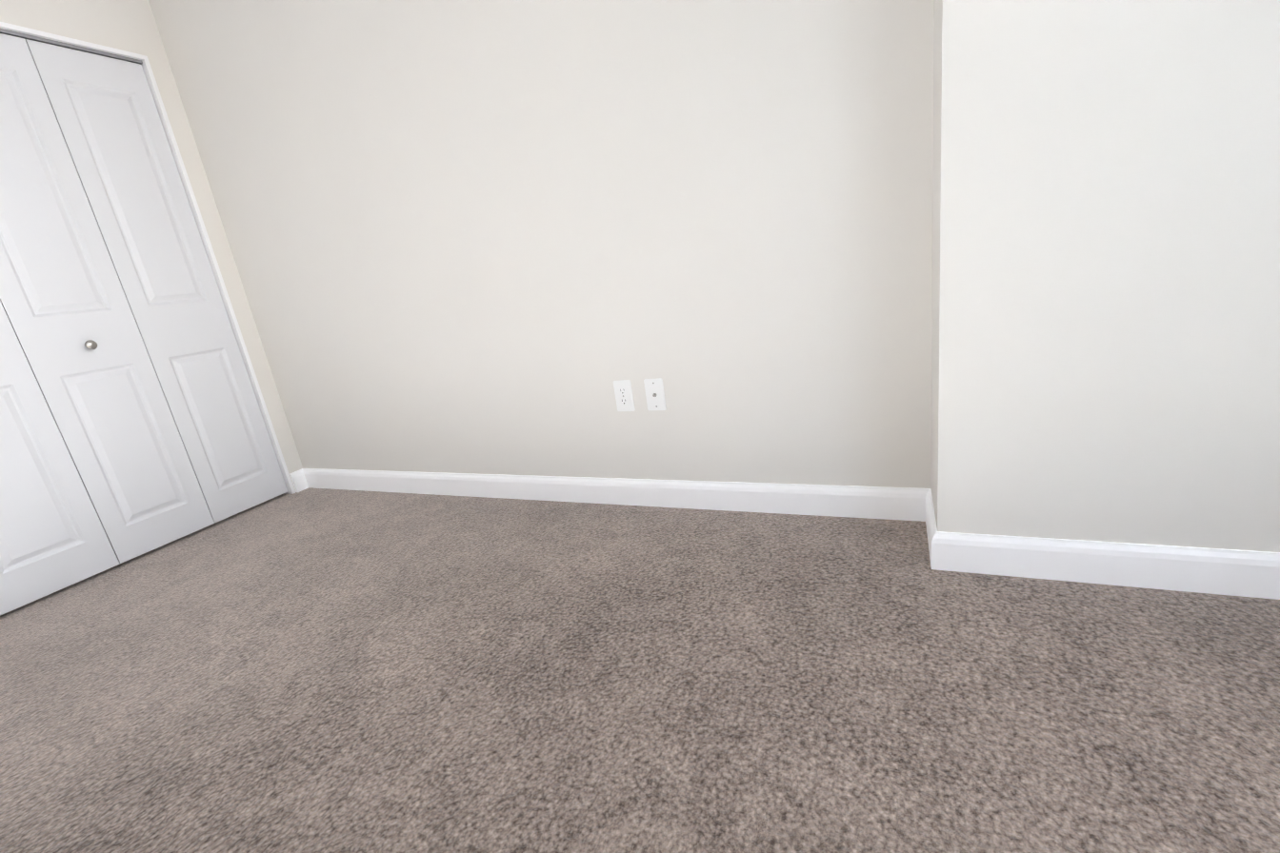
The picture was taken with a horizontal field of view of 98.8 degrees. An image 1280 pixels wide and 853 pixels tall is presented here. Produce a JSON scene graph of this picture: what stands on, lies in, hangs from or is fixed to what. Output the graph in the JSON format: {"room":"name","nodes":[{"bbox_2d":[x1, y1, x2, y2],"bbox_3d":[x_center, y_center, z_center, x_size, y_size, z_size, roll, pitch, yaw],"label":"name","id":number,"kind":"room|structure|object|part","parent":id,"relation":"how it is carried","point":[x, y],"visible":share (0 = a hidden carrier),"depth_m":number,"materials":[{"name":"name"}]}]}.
{"room":"empty bedroom","nodes":[
{"label":"empty bedroom","id":0,"kind":"room"},
{"bbox_2d":[0,0,302,492],"bbox_3d":[-2.336,-0.628,1.855,0.120,2.550,1.960,-1,18,25],"label":"wall","id":1,"kind":"structure","parent":0,"point":[130,26],"depth_m":2.37,"materials":[{"name":"white paint"}]},
{"bbox_2d":[0,300,119,615],"bbox_3d":[-2.311,-0.317,1.799,0.065,1.954,0.356,-1,18,25],"label":"closet door","id":2,"kind":"structure","parent":1,"relation":"in","point":[53,537],"depth_m":2.01,"materials":[{"name":"white paint"}]},
{"bbox_2d":[0,33,214,563],"bbox_3d":[-2.168,-0.427,2.109,0.065,1.954,0.356,-1,18,25],"label":"closet door","id":3,"kind":"structure","parent":1,"relation":"in","point":[66,307],"depth_m":2.13,"materials":[{"name":"white paint"}]},
{"bbox_3d":[-2.139,-0.317,2.135,0.037,0.037,0.037,-1,18,25],"label":"knob","id":4,"kind":"part","parent":3,"relation":"part of","materials":[{"name":"silver metal"}]},
{"bbox_2d":[0,21,295,494],"bbox_3d":[-2.278,-0.379,1.969,0.122,1.998,1.470,-1,18,25],"label":"door frame","id":5,"kind":"structure","parent":1,"relation":"attached to","point":[8,29],"depth_m":2.42,"materials":[{"name":"paint"}]},
{"bbox_2d":[25,39,287,522],"bbox_3d":[-2.042,-0.537,2.426,0.028,1.954,0.356,-1,18,25],"label":"closet door","id":6,"kind":"structure","parent":1,"relation":"in","point":[108,119],"depth_m":2.37,"materials":[{"name":"white paint"}]},
{"bbox_2d":[148,0,934,488],"bbox_3d":[-0.587,-0.928,2.007,3.168,2.550,0.120,-1,18,25],"label":"wall","id":7,"kind":"structure","parent":0,"point":[495,236],"depth_m":1.86,"materials":[{"name":"white paint"}]},
{"bbox_2d":[613,380,635,411],"bbox_3d":[-0.059,-0.110,1.980,0.070,0.115,0.008,-1,18,25],"label":"duplex electrical outlet","id":8,"kind":"object","parent":7,"relation":"attached to","point":[624,395],"visible":1,"depth_m":1.98,"materials":[{"name":"white plastic"}]},
{"bbox_2d":[643,378,666,410],"bbox_3d":[0.051,-0.110,1.925,0.070,0.115,0.016,-1,18,25],"label":"outlet","id":9,"kind":"object","parent":7,"relation":"attached to","point":[654,394],"visible":1,"depth_m":1.93,"materials":[{"name":"white plastic"}]},
{"bbox_2d":[289,468,1279,599],"bbox_3d":[-0.044,0.292,1.954,3.930,0.105,0.289,-1,18,25],"label":"baseboard","id":10,"kind":"structure","parent":7,"relation":"attached to","point":[1242,573],"depth_m":1.69,"materials":[{"name":"paint"}]},
{"bbox_2d":[0,487,1279,852],"bbox_3d":[-1.442,1.008,0.555,6.300,0.100,5.260,-1,18,25],"label":"floor","id":11,"kind":"structure","parent":0,"point":[324,670],"depth_m":1.16,"materials":[{"name":"carpet"}]},
{"bbox_2d":[930,0,1130,539],"bbox_3d":[0.821,-0.904,1.207,0.300,2.550,0.395,-1,18,25],"label":"wall","id":12,"kind":"structure","parent":0,"point":[1027,101],"depth_m":1.18,"materials":[{"name":"white paint"}]},
{"bbox_2d":[1081,0,1279,552],"bbox_3d":[1.323,-0.905,0.955,0.822,2.550,0.360,-1,18,25],"label":"wall","id":13,"kind":"structure","parent":0,"point":[1185,446],"depth_m":1.08,"materials":[{"name":"white paint"}]}
]}

